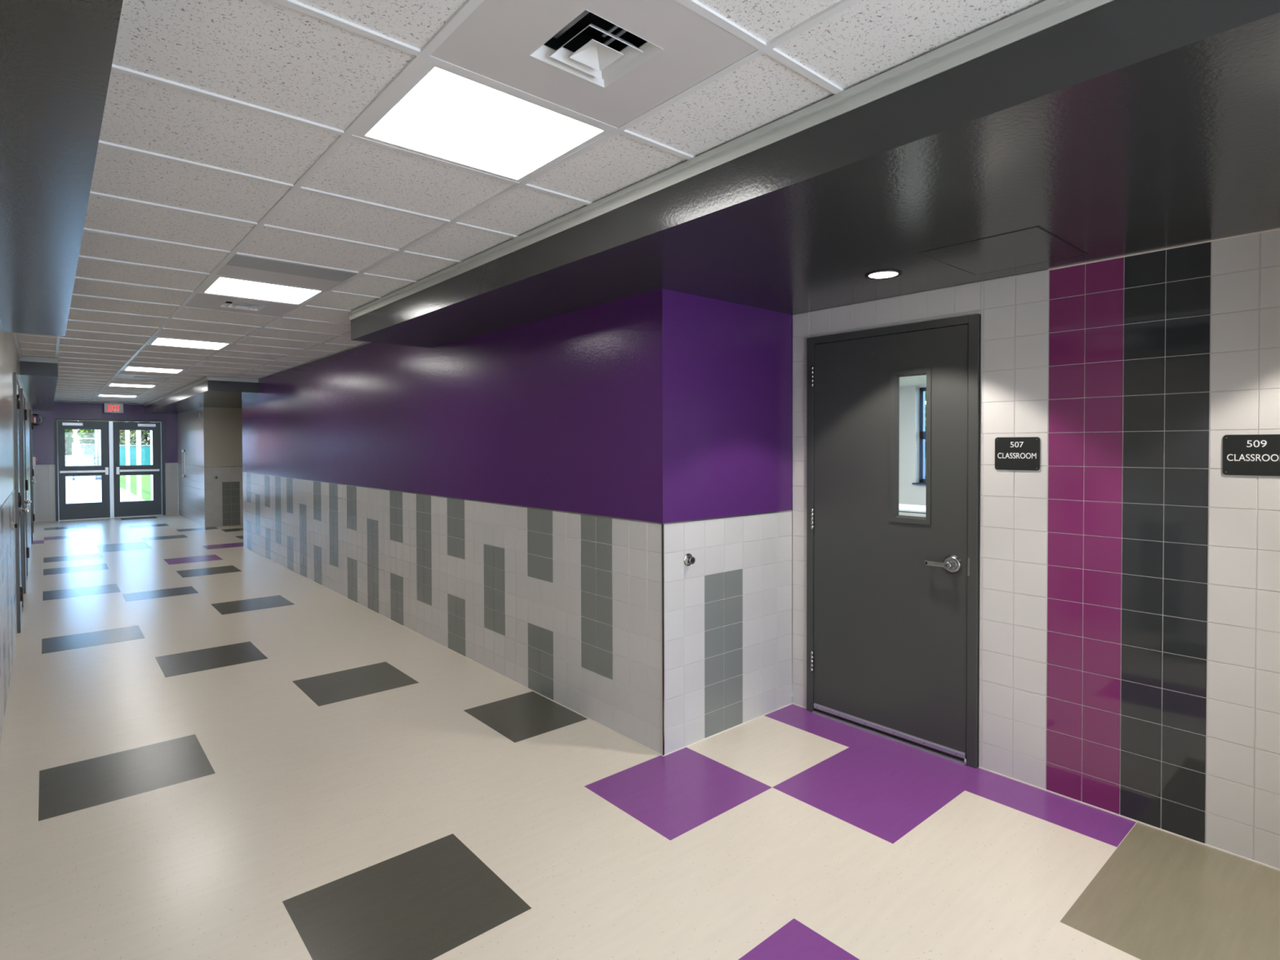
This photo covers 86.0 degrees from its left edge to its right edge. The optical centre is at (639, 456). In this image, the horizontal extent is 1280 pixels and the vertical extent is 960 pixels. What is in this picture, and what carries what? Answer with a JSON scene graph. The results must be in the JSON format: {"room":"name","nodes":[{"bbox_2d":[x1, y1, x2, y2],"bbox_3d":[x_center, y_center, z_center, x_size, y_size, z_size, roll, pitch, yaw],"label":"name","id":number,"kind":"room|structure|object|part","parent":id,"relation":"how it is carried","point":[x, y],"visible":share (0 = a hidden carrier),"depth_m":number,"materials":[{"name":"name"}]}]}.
{"room":"school corridor","nodes":[
{"label":"school corridor","id":0,"kind":"room"},
{"bbox_2d":[0,319,34,742],"bbox_3d":[-5.536,0.216,5.990,0.120,2.616,23.100,-1,1,-41],"label":"wall","id":1,"kind":"structure","parent":0,"point":[9,355],"depth_m":4.78,"materials":[{"name":"grey tile"}]},
{"bbox_2d":[0,488,15,510],"bbox_3d":[-1.642,0.334,1.592,0.004,0.008,11.350,-1,1,-41],"label":"trim","id":2,"kind":"structure","parent":1,"relation":"attached to","point":[2,505],"depth_m":4.64,"materials":[{"name":"silver metal"}]},
{"bbox_2d":[11,521,17,529],"bbox_3d":[-4.854,0.536,5.328,0.036,0.066,0.066,-1,1,-41],"label":"bumper cover","id":3,"kind":"object","parent":1,"relation":"attached to","point":[13,525],"visible":1,"depth_m":5.31,"materials":[{"name":"silver metal"}]},
{"bbox_2d":[13,372,29,633],"bbox_3d":[-5.736,0.395,6.283,0.198,2.250,1.040,-1,1,-41],"label":"door","id":4,"kind":"structure","parent":1,"relation":"in","point":[16,391],"depth_m":5.93,"materials":[{"name":"grey paint"}]},
{"bbox_3d":[-5.757,0.396,6.265,0.142,2.250,1.040,-1,1,-41],"label":"frame","id":5,"kind":"part","parent":4,"relation":"part of","materials":[{"name":"grey paint"}]},
{"bbox_3d":[-5.919,0.516,6.598,0.066,0.090,0.165,-1,1,-41],"label":"handle","id":6,"kind":"part","parent":4,"relation":"part of","materials":[{"name":"silver metal"}]},
{"bbox_2d":[19,388,31,594],"bbox_3d":[-7.137,0.375,7.900,0.198,2.250,1.120,-1,1,-41],"label":"door","id":7,"kind":"structure","parent":1,"relation":"in","point":[24,483],"depth_m":7.52,"materials":[{"name":"grey paint"}]},
{"bbox_3d":[-7.158,0.375,7.882,0.142,2.250,1.120,-1,1,-41],"label":"frame","id":8,"kind":"part","parent":7,"relation":"part of","materials":[{"name":"grey paint"}]},
{"bbox_3d":[-6.826,0.503,7.645,0.066,0.090,0.165,-1,1,-41],"label":"handle","id":9,"kind":"part","parent":7,"relation":"part of","materials":[{"name":"silver metal"}]},
{"bbox_2d":[29,409,36,541],"bbox_3d":[-10.768,0.321,12.091,0.198,2.250,1.070,-1,1,-41],"label":"door","id":10,"kind":"structure","parent":1,"relation":"in","point":[31,424],"depth_m":11.72,"materials":[{"name":"grey paint"}]},
{"bbox_3d":[-10.789,0.321,12.072,0.142,2.250,1.070,-1,1,-41],"label":"frame","id":11,"kind":"part","parent":10,"relation":"part of","materials":[{"name":"grey paint"}]},
{"bbox_2d":[32,457,36,465],"bbox_3d":[-11.369,0.085,12.870,0.075,0.160,0.140,-1,1,-41],"label":"station","id":12,"kind":"object","parent":1,"relation":"attached to","point":[34,460],"visible":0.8,"depth_m":12.82,"materials":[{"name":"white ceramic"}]},
{"bbox_2d":[31,413,43,425],"bbox_3d":[-11.902,-0.728,13.496,0.230,0.250,0.250,-1,1,-41],"label":"fire alarm strobe","id":13,"kind":"object","parent":1,"relation":"attached to","point":[33,419],"visible":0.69,"depth_m":13.54,"materials":[{"name":"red plastic"}]},
{"bbox_2d":[19,355,59,365],"bbox_3d":[-9.817,-1.131,11.253,0.333,0.058,9.513,-1,1,-41],"label":"trim","id":14,"kind":"structure","parent":1,"relation":"attached to","point":[24,358],"depth_m":7.67,"materials":[{"name":"grey metal"}]},
{"bbox_2d":[19,360,57,410],"bbox_3d":[-9.826,-1.055,11.255,0.320,0.206,9.500,-1,1,-41],"label":"ceiling","id":15,"kind":"structure","parent":0,"point":[39,380],"depth_m":8.45,"materials":[{"name":"grey paint"}]},
{"bbox_2d":[0,0,123,336],"bbox_3d":[-1.048,-0.924,1.124,0.320,0.206,9.890,-1,1,-41],"label":"soffit","id":16,"kind":"structure","parent":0,"point":[56,56],"depth_m":1.80,"materials":[{"name":"grey paint"}]},
{"bbox_2d":[32,401,178,522],"bbox_3d":[-12.137,0.087,15.684,2.598,2.616,0.200,-1,1,-41],"label":"wall","id":17,"kind":"structure","parent":0,"point":[43,434],"depth_m":15.10,"materials":[{"name":"purple paint"}]},
{"bbox_2d":[53,418,165,520],"bbox_3d":[-12.052,0.275,15.662,1.990,2.240,0.230,-1,1,-41],"label":"door","id":18,"kind":"structure","parent":17,"relation":"in","point":[110,469],"depth_m":15.60,"materials":[{"name":"grey paint"}]},
{"bbox_2d":[177,407,204,527],"bbox_3d":[-9.799,0.088,15.198,0.300,2.616,3.599,-1,1,-41],"label":"wall","id":19,"kind":"structure","parent":0,"point":[190,429],"depth_m":14.87,"materials":[{"name":"grey tile"}]},
{"bbox_2d":[182,449,185,476],"bbox_3d":[-10.422,0.151,15.663,0.035,0.620,0.280,-1,1,-41],"label":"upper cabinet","id":20,"kind":"object","parent":19,"relation":"attached to","point":[183,451],"visible":1,"depth_m":15.56,"materials":[{"name":"metal"}]},
{"bbox_2d":[144,380,258,413],"bbox_3d":[-8.207,-1.092,13.451,1.735,0.206,8.300,-1,1,-41],"label":"ceiling","id":21,"kind":"structure","parent":0,"point":[207,393],"depth_m":11.37,"materials":[{"name":"grey paint"}]},
{"bbox_2d":[203,407,243,527],"bbox_3d":[-8.418,0.204,14.211,1.090,2.407,0.300,-1,1,-41],"label":"wall","id":22,"kind":"structure","parent":0,"point":[223,427],"depth_m":13.96,"materials":[{"name":"grey tile"}]},
{"bbox_2d":[241,288,662,754],"bbox_3d":[-3.032,0.189,7.389,0.300,2.616,9.963,-1,1,-41],"label":"wall","id":23,"kind":"structure","parent":0,"point":[563,412],"depth_m":4.78,"materials":[{"name":"purple paint"}]},
{"bbox_2d":[12,332,371,404],"bbox_3d":[-7.380,-1.135,10.171,2.598,0.030,14.340,-1,1,-41],"label":"trim","id":24,"kind":"structure","parent":23,"relation":"attached to","point":[15,335],"depth_m":7.38,"materials":[{"name":"grey metal"}]},
{"bbox_2d":[143,375,258,406],"bbox_3d":[-8.620,-1.162,13.084,0.656,0.058,8.313,-1,1,-41],"label":"trim","id":25,"kind":"structure","parent":23,"relation":"attached to","point":[206,378],"depth_m":10.13,"materials":[{"name":"grey metal"}]},
{"bbox_2d":[242,471,662,524],"bbox_3d":[-3.146,0.296,7.289,0.004,0.007,9.969,-1,1,-41],"label":"trim","id":26,"kind":"structure","parent":23,"relation":"attached to","point":[242,472],"depth_m":4.74,"materials":[{"name":"silver metal"}]},
{"bbox_2d":[243,546,662,755],"bbox_3d":[-3.144,1.496,7.309,0.004,0.005,9.965,-1,1,-41],"label":"trim","id":27,"kind":"structure","parent":23,"relation":"attached to","point":[243,546],"depth_m":4.73,"materials":[{"name":"beige"}]},
{"bbox_2d":[661,288,663,523],"bbox_3d":[0.116,-0.259,3.518,0.007,1.201,0.006,-1,1,-41],"label":"trim","id":28,"kind":"structure","parent":23,"relation":"attached to","point":[662,289],"depth_m":3.51,"materials":[{"name":"purple paint"}]},
{"bbox_2d":[661,524,664,755],"bbox_3d":[0.119,0.947,3.538,0.010,1.201,0.010,-1,1,-41],"label":"trim","id":29,"kind":"structure","parent":23,"relation":"attached to","point":[662,526],"depth_m":3.53,"materials":[{"name":"silver metal"}]},
{"bbox_2d":[16,0,1045,404],"bbox_3d":[-4.032,-1.332,7.273,4.110,0.434,23.500,-1,1,-41],"label":"ceiling","id":30,"kind":"structure","parent":0,"point":[228,126],"depth_m":2.42,"materials":[{"name":"tile"}]},
{"bbox_2d":[104,402,123,413],"bbox_3d":[-11.812,-1.101,15.395,0.340,0.234,0.070,-1,1,-41],"label":"exit sign","id":31,"kind":"object","parent":30,"relation":"hanging from","point":[111,407],"visible":1,"depth_m":15.38,"materials":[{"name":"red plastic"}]},
{"bbox_2d":[97,394,137,397],"bbox_3d":[-10.326,-1.219,13.547,0.627,0.048,0.574,-1,1,-41],"label":"ceiling light","id":32,"kind":"object","parent":30,"relation":"attached to","point":[98,395],"visible":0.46,"depth_m":13.70,"materials":[{"name":"white plastic"}]},
{"bbox_2d":[106,383,155,387],"bbox_3d":[-8.364,-1.190,11.282,0.627,0.048,0.574,-1,1,-41],"label":"ceiling light","id":33,"kind":"object","parent":30,"relation":"attached to","point":[108,384],"visible":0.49,"depth_m":11.38,"materials":[{"name":"white plastic"}]},
{"bbox_2d":[115,374,171,380],"bbox_3d":[-7.186,-1.210,9.923,0.627,0.142,0.574,-1,1,-41],"label":"ceiling vent","id":34,"kind":"object","parent":30,"relation":"in","point":[117,375],"visible":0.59,"depth_m":9.95,"materials":[{"name":"grey metal"}]},
{"bbox_2d":[121,366,184,373],"bbox_3d":[-6.401,-1.161,9.017,0.627,0.048,0.574,-1,1,-41],"label":"ceiling light","id":35,"kind":"object","parent":30,"relation":"attached to","point":[126,368],"visible":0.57,"depth_m":9.10,"materials":[{"name":"white plastic"}]},
{"bbox_2d":[147,337,231,350],"bbox_3d":[-4.439,-1.132,6.752,0.627,0.048,0.574,-1,1,-41],"label":"ceiling light","id":36,"kind":"object","parent":30,"relation":"attached to","point":[155,341],"visible":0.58,"depth_m":6.81,"materials":[{"name":"white plastic"}]},
{"bbox_2d":[184,293,298,316],"bbox_3d":[-2.869,-1.145,4.940,0.627,0.142,0.574,-1,1,-41],"label":"ceiling vent","id":37,"kind":"object","parent":30,"relation":"in","point":[205,301],"visible":0.77,"depth_m":4.95,"materials":[{"name":"grey metal"}]},
{"bbox_2d":[198,275,324,305],"bbox_3d":[-2.476,-1.103,4.487,0.627,0.048,0.574,-1,1,-41],"label":"ceiling light","id":38,"kind":"object","parent":30,"relation":"attached to","point":[220,286],"visible":0.6,"depth_m":4.51,"materials":[{"name":"white plastic"}]},
{"bbox_2d":[215,254,356,290],"bbox_3d":[-2.084,-1.076,4.035,0.627,0.006,0.574,-1,1,-41],"label":"ceiling panel","id":39,"kind":"object","parent":30,"relation":"attached to","point":[242,267],"visible":1,"depth_m":4.02,"materials":[{"name":"grey"}]},
{"bbox_3d":[-2.173,-1.077,4.138,0.627,0.006,0.302,-1,1,-41],"label":"plain panel","id":40,"kind":"part","parent":39,"relation":"part of","materials":[{"name":"grey"}]},
{"bbox_2d":[352,60,612,182],"bbox_3d":[-0.514,-1.073,2.222,0.627,0.048,0.574,-1,1,-41],"label":"ceiling light","id":41,"kind":"object","parent":30,"relation":"attached to","point":[440,113],"visible":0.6,"depth_m":2.20,"materials":[{"name":"white plastic"}]},
{"bbox_2d":[430,0,758,128],"bbox_3d":[-0.121,-1.105,1.769,0.627,0.142,0.574,-1,1,-41],"label":"ceiling vent","id":42,"kind":"object","parent":30,"relation":"in","point":[610,62],"visible":1,"depth_m":1.79,"materials":[{"name":"grey metal"}]},
{"bbox_2d":[0,514,1279,959],"bbox_3d":[-4.093,1.542,7.258,3.890,0.080,23.300,-1,1,-41],"label":"floor","id":43,"kind":"structure","parent":0,"point":[210,749],"depth_m":2.94,"materials":[{"name":"beige tile"}]},
{"bbox_2d":[663,288,792,754],"bbox_3d":[0.432,0.335,3.998,1.090,2.407,0.300,-1,1,-41],"label":"wall","id":44,"kind":"structure","parent":0,"point":[728,366],"depth_m":3.84,"materials":[{"name":"purple paint"}]},
{"bbox_2d":[683,553,695,565],"bbox_3d":[0.267,0.548,3.635,0.066,0.066,0.036,-1,1,-41],"label":"door stop","id":45,"kind":"object","parent":44,"relation":"attached to","point":[688,559],"visible":1,"depth_m":3.63,"materials":[{"name":"silver metal"}]},
{"bbox_2d":[662,510,792,524],"bbox_3d":[0.530,0.338,3.881,1.096,0.007,0.004,-1,1,-41],"label":"trim","id":46,"kind":"structure","parent":44,"relation":"attached to","point":[784,510],"depth_m":3.82,"materials":[{"name":"silver metal"}]},
{"bbox_2d":[662,702,792,756],"bbox_3d":[0.533,1.538,3.899,1.096,0.005,0.004,-1,1,-41],"label":"trim","id":47,"kind":"structure","parent":44,"relation":"attached to","point":[791,703],"depth_m":3.85,"materials":[{"name":"beige"}]},
{"bbox_2d":[351,0,1279,347],"bbox_3d":[1.337,-0.950,2.437,1.735,0.206,8.750,-1,1,-41],"label":"soffit","id":48,"kind":"structure","parent":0,"point":[1116,128],"depth_m":2.17,"materials":[{"name":"grey paint"}]},
{"bbox_2d":[348,0,1114,319],"bbox_3d":[0.916,-1.020,2.079,0.656,0.058,8.763,-1,1,-41],"label":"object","id":49,"kind":"structure","parent":48,"relation":"attached to","point":[1046,14],"depth_m":2.06,"materials":[{"name":"grey metal"}]},
{"bbox_2d":[864,270,902,279],"bbox_3d":[1.146,-0.856,3.232,0.166,0.005,0.166,-1,1,-41],"label":"recessed light","id":50,"kind":"object","parent":48,"relation":"in","point":[882,274],"visible":1,"depth_m":3.23,"materials":[{"name":"white plastic"}]},
{"bbox_2d":[917,226,1088,275],"bbox_3d":[1.526,-0.853,2.882,0.560,0.002,0.465,-1,1,-41],"label":"access panel","id":51,"kind":"object","parent":48,"relation":"attached to","point":[1034,245],"visible":1,"depth_m":2.86,"materials":[{"name":"black plastic"}]},
{"bbox_2d":[898,384,926,516],"bbox_3d":[7.030,0.045,11.054,0.300,2.740,10.500,-1,1,-41],"label":"wall","id":52,"kind":"structure","parent":0,"point":[909,493],"depth_m":13.03,"materials":[{"name":"white"}]},
{"bbox_2d":[911,386,926,484],"bbox_3d":[7.023,-0.369,10.963,0.300,1.830,5.440,-1,1,-41],"label":"window","id":53,"kind":"structure","parent":52,"relation":"in","point":[922,433],"depth_m":13.01,"materials":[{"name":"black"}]},
{"bbox_3d":[6.995,0.532,10.951,0.220,0.030,5.440,-1,1,-41],"label":"sill","id":54,"kind":"part","parent":53,"relation":"part of","materials":[{"name":"grey"}]},
{"bbox_3d":[7.106,-0.385,11.035,0.080,1.800,5.380,-1,1,-41],"label":"frame","id":55,"kind":"part","parent":53,"relation":"part of","materials":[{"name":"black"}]},
{"bbox_2d":[899,374,926,386],"bbox_3d":[3.714,-1.323,8.163,9.065,0.100,10.900,-1,1,-41],"label":"ceiling","id":56,"kind":"structure","parent":0,"point":[916,380],"depth_m":12.06,"materials":[{"name":"white paint"}]},
{"bbox_2d":[791,269,1046,694],"bbox_3d":[0.285,0.151,5.211,0.020,2.740,10.500,-1,1,-41],"label":"trim","id":57,"kind":"structure","parent":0,"point":[1046,269],"depth_m":4.41,"materials":[{"name":"white metal"}]},
{"bbox_2d":[792,230,1279,869],"bbox_3d":[2.127,0.346,2.989,0.150,2.407,3.445,-1,1,-41],"label":"wall","id":58,"kind":"structure","parent":0,"point":[1129,642],"depth_m":2.92,"materials":[{"name":"grey tile"}]},
{"bbox_2d":[806,313,980,768],"bbox_3d":[1.366,0.416,3.787,0.217,2.247,1.001,-1,1,-41],"label":"door","id":59,"kind":"structure","parent":58,"relation":"in","point":[893,598],"depth_m":3.72,"materials":[{"name":"grey paint"}]},
{"bbox_3d":[1.439,-0.054,3.643,0.026,0.815,0.227,-1,1,-41],"label":"vision frame","id":60,"kind":"part","parent":59,"relation":"part of","materials":[{"name":"grey paint"}]},
{"bbox_3d":[1.510,0.545,3.497,0.030,0.024,0.106,-1,1,-41],"label":"lever","id":61,"kind":"part","parent":59,"relation":"part of","materials":[{"name":"silver metal"}]},
{"bbox_3d":[1.559,0.545,3.454,0.071,0.094,0.094,-1,1,-41],"label":"handle","id":62,"kind":"part","parent":59,"relation":"part of","materials":[{"name":"silver metal"}]},
{"bbox_3d":[1.636,0.547,3.412,0.005,0.092,0.010,-1,1,-41],"label":"strike plate","id":63,"kind":"part","parent":59,"relation":"part of","materials":[{"name":"silver metal"}]},
{"bbox_2d":[995,436,1039,470],"bbox_3d":[1.788,-0.014,3.253,0.007,0.156,0.198,-1,1,-41],"label":"room sign","id":64,"kind":"object","parent":58,"relation":"attached to","point":[1011,453],"visible":1,"depth_m":3.25,"materials":[{"name":"black plastic"}]},
{"bbox_2d":[792,702,1279,871],"bbox_3d":[2.072,1.548,2.956,0.004,0.006,3.445,-1,1,-41],"label":"trim","id":65,"kind":"structure","parent":58,"relation":"attached to","point":[1028,784],"depth_m":2.92,"materials":[{"name":"beige"}]},
{"bbox_2d":[1048,227,1279,271],"bbox_3d":[2.533,-0.846,2.382,0.003,0.006,2.020,-1,1,-41],"label":"trim","id":66,"kind":"structure","parent":58,"relation":"attached to","point":[1274,229],"depth_m":2.80,"materials":[{"name":"beige"}]},
{"bbox_2d":[1222,434,1279,475],"bbox_3d":[2.346,-0.006,2.609,0.007,0.156,0.198,-1,1,-41],"label":"room sign","id":67,"kind":"object","parent":58,"relation":"attached to","point":[1254,455],"visible":1,"depth_m":2.62,"materials":[{"name":"black plastic"}]},
{"bbox_3d":[3.722,1.517,8.206,9.065,0.099,10.900,-1,1,-41],"label":"floor","id":68,"kind":"structure","parent":0,"visible":0},
{"bbox_2d":[898,503,925,513],"bbox_3d":[3.867,1.072,9.187,0.750,0.761,1.600,-1,1,-41],"label":"table","id":69,"kind":"object","parent":68,"relation":"on","point":[902,508],"visible":0.02,"depth_m":9.10,"materials":[{"name":"white"}]},
{"label":"outside","id":70,"kind":"structure","parent":0,"visible":0},
{"bbox_3d":[20.593,1.452,16.539,27.250,0.190,38.000,-1,1,-41],"label":"ground","id":71,"kind":"structure","parent":70,"visible":0},
{"bbox_2d":[924,391,926,478],"bbox_3d":[7.632,-2.371,17.932,4.867,7.491,4.852,-1,1,-41],"label":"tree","id":72,"kind":"object","parent":71,"relation":"on","point":[925,391],"visible":0.02,"depth_m":17.42,"materials":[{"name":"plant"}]},
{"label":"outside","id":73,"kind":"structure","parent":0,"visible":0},
{"bbox_2d":[57,475,144,503],"bbox_3d":[-35.476,1.358,32.066,16.330,0.200,55.100,-1,1,-41],"label":"floor","id":74,"kind":"structure","parent":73,"point":[85,490],"depth_m":25.24,"materials":[{"name":"concrete"}]},
{"bbox_2d":[57,420,74,455],"bbox_3d":[-38.606,-0.899,45.940,1.134,3.934,1.092,-1,1,-41],"label":"tree","id":75,"kind":"object","parent":74,"relation":"on","point":[68,433],"visible":0.28,"depth_m":45.88,"materials":[{"name":"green plant"}]},
{"bbox_2d":[57,455,93,479],"bbox_3d":[-31.630,0.579,34.958,5.950,1.250,0.250,-1,1,-41],"label":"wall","id":76,"kind":"structure","parent":74,"relation":"on","point":[67,457],"depth_m":36.43,"materials":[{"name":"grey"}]},
{"bbox_2d":[65,429,101,480],"bbox_3d":[-28.483,-0.128,34.864,1.800,2.650,0.160,-1,1,-41],"label":"gate","id":77,"kind":"object","parent":74,"relation":"on","point":[97,444],"visible":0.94,"depth_m":35.24,"materials":[{"name":"grey"}]},
{"bbox_3d":[-28.671,0.250,34.706,0.090,1.900,0.090,-1,1,-41],"label":"post","id":78,"kind":"part","parent":77,"relation":"part of","materials":[{"name":"grey"}]},
{"bbox_3d":[-28.569,0.218,34.794,1.570,0.048,0.050,-1,1,-41],"label":"rail","id":79,"kind":"part","parent":77,"relation":"part of","materials":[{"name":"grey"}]},
{"bbox_3d":[-27.977,-0.136,35.302,0.120,2.650,0.120,-1,1,-41],"label":"post","id":80,"kind":"part","parent":77,"relation":"part of","materials":[{"name":"grey"}]},
{"bbox_3d":[-27.863,-0.138,35.401,0.160,2.650,0.160,-1,1,-41],"label":"post","id":81,"kind":"part","parent":77,"relation":"part of","materials":[{"name":"grey metal"}]},
{"bbox_2d":[125,430,131,495],"bbox_3d":[-17.881,-0.165,23.937,0.170,3.000,0.170,-1,1,-41],"label":"post","id":82,"kind":"object","parent":74,"relation":"on","point":[127,432],"visible":0.61,"depth_m":23.90,"materials":[{"name":"grey"}]},
{"bbox_2d":[135,430,142,501],"bbox_3d":[-15.425,-0.129,21.103,0.170,3.000,0.170,-1,1,-41],"label":"post","id":83,"kind":"object","parent":74,"relation":"on","point":[138,432],"visible":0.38,"depth_m":21.06,"materials":[{"name":"grey"}]},
{"bbox_2d":[150,430,153,500],"bbox_3d":[-12.970,-0.092,18.269,0.170,3.000,0.170,-1,1,-41],"label":"post","id":84,"kind":"object","parent":74,"relation":"on","point":[151,431],"visible":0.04,"depth_m":18.21,"materials":[{"name":"grey"}]},
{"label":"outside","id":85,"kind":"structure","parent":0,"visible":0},
{"bbox_3d":[-65.599,0.433,98.645,150.000,0.190,85.000,-1,1,-41],"label":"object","id":86,"kind":"structure","parent":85,"visible":0},
{"bbox_2d":[70,420,78,455],"bbox_3d":[-52.932,-2.189,53.350,14.500,6.360,10.600,-1,1,-41],"label":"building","id":87,"kind":"structure","parent":86,"relation":"on","point":[74,435],"depth_m":54.06,"materials":[{"name":"white paint"}]},
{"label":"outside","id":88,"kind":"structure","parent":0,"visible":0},
{"bbox_2d":[120,475,178,500],"bbox_3d":[-13.181,1.008,51.380,42.670,0.198,55.100,-1,1,-41],"label":"lawn","id":89,"kind":"structure","parent":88,"point":[145,479],"depth_m":30.09,"materials":[{"name":"green plant"}]},
{"bbox_2d":[77,429,98,465],"bbox_3d":[-39.847,-1.685,50.156,2.068,5.385,2.097,-1,1,-41],"label":"tree","id":90,"kind":"object","parent":89,"relation":"on","point":[82,433],"visible":0.2,"depth_m":49.52,"materials":[{"name":"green plant"}]},
{"bbox_2d":[116,421,136,444],"bbox_3d":[-39.939,-2.262,52.709,2.040,6.462,2.067,-1,1,-41],"label":"tree","id":91,"kind":"object","parent":89,"relation":"on","point":[122,433],"visible":0.12,"depth_m":52.56,"materials":[{"name":"green plant"}]},
{"bbox_2d":[119,444,150,465],"bbox_3d":[-28.266,-0.027,54.929,22.800,1.860,0.150,-1,1,-41],"label":"privacy fence","id":92,"kind":"object","parent":89,"relation":"on","point":[145,451],"visible":0.02,"depth_m":48.44,"materials":[{"name":"teal"}]},
{"bbox_3d":[-28.242,-0.897,54.885,22.800,0.067,0.070,-1,1,-41],"label":"rail","id":93,"kind":"part","parent":92,"relation":"part of","materials":[{"name":"grey"}]},
{"bbox_2d":[133,430,150,446],"bbox_3d":[-40.359,-2.536,55.691,2.564,6.923,2.560,-1,1,-41],"label":"tree","id":94,"kind":"object","parent":89,"relation":"on","point":[145,434],"visible":0.12,"depth_m":55.20,"materials":[{"name":"green plant"}]}
]}

